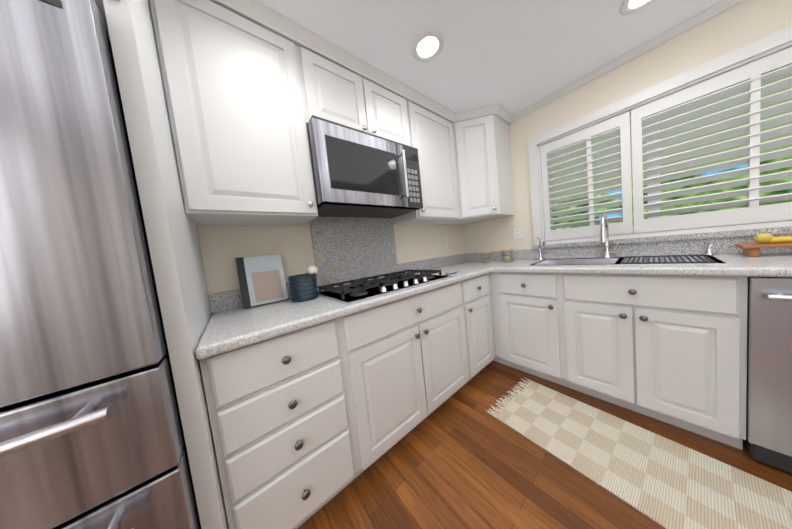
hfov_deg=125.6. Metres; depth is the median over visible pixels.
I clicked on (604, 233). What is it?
faucet
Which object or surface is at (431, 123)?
upper cabinet
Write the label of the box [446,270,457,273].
spoon rest
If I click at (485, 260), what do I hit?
jar
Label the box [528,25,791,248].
window shutters
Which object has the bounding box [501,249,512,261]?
jar
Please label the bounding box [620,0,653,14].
recessed light
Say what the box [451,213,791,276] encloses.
countertop
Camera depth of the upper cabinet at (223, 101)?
0.92 m
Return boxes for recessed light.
[412,29,443,61]
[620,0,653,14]
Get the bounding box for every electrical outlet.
[443,237,447,246]
[514,227,521,238]
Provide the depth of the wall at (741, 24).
1.49 m
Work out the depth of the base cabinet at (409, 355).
1.18 m
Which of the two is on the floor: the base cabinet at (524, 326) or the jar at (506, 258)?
the base cabinet at (524, 326)
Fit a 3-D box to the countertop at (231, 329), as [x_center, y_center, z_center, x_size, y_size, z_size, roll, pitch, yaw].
[-0.095,0.168,1.430,1.830,0.040,0.658,-9,5,-38]
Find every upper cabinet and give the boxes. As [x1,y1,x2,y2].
[94,0,165,135]
[146,0,317,227]
[298,28,409,145]
[393,85,461,224]
[438,105,513,224]
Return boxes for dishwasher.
[743,277,791,472]
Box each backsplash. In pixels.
[209,217,468,312]
[469,233,791,260]
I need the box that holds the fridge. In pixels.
[0,0,200,528]
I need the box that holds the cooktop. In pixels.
[318,270,451,303]
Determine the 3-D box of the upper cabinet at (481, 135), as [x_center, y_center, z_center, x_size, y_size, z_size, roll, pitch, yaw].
[0.756,-0.959,2.153,0.654,0.970,0.610,-9,5,-38]
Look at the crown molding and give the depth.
1.40 m
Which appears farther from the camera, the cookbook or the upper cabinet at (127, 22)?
the cookbook
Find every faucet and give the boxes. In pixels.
[535,236,545,259]
[599,213,618,258]
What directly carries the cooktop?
in the countertop at (231, 329)
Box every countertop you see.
[195,265,494,358]
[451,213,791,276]
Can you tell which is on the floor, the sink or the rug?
the rug
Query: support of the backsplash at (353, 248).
attached to the wall at (222, 248)
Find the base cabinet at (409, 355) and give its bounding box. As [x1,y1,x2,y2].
[343,280,473,470]
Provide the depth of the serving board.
1.07 m
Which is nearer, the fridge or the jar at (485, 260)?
the fridge
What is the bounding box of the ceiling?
[257,0,721,114]
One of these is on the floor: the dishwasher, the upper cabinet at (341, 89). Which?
the dishwasher
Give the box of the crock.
[287,252,324,301]
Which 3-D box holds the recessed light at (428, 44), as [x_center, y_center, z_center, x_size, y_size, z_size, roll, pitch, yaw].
[0.193,-1.320,1.236,0.194,0.011,0.194,-9,5,-38]
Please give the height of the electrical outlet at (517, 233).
0.115 m
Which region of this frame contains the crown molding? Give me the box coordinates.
[512,0,743,121]
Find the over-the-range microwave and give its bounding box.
[307,115,422,217]
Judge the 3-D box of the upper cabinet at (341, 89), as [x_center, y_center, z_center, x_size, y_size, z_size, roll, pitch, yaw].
[-0.311,-1.060,1.477,0.788,0.454,0.347,-9,5,-38]
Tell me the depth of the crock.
1.16 m
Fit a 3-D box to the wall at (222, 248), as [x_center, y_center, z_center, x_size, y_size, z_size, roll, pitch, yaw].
[-0.969,-0.015,1.240,4.940,2.360,0.120,-9,5,-38]
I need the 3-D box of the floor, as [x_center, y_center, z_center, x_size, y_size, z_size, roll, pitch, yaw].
[0.147,1.176,0.076,4.940,0.080,3.300,-9,5,-38]
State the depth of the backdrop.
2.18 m
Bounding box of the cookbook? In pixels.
[235,255,288,308]
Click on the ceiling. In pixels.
(513, 57)
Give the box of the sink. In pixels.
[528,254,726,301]
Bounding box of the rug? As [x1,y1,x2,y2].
[486,377,791,528]
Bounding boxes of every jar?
[480,251,490,262]
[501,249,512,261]
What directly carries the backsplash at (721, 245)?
attached to the wall at (741, 24)
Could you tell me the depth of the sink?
1.34 m
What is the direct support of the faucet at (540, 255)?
on the countertop at (708, 264)
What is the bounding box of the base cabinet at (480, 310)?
[467,272,498,375]
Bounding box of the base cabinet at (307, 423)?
[199,317,362,528]
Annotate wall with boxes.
[197,221,465,313]
[464,0,791,260]
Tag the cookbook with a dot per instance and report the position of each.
(261, 280)
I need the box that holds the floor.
[297,361,791,528]
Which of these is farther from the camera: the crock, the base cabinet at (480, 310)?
the base cabinet at (480, 310)
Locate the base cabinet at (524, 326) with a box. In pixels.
[491,272,554,375]
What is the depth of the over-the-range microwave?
1.26 m
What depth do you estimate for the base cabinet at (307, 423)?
0.79 m
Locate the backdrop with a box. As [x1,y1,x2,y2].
[549,75,791,229]
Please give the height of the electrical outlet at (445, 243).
0.115 m
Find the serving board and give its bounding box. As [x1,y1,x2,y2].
[735,234,791,256]

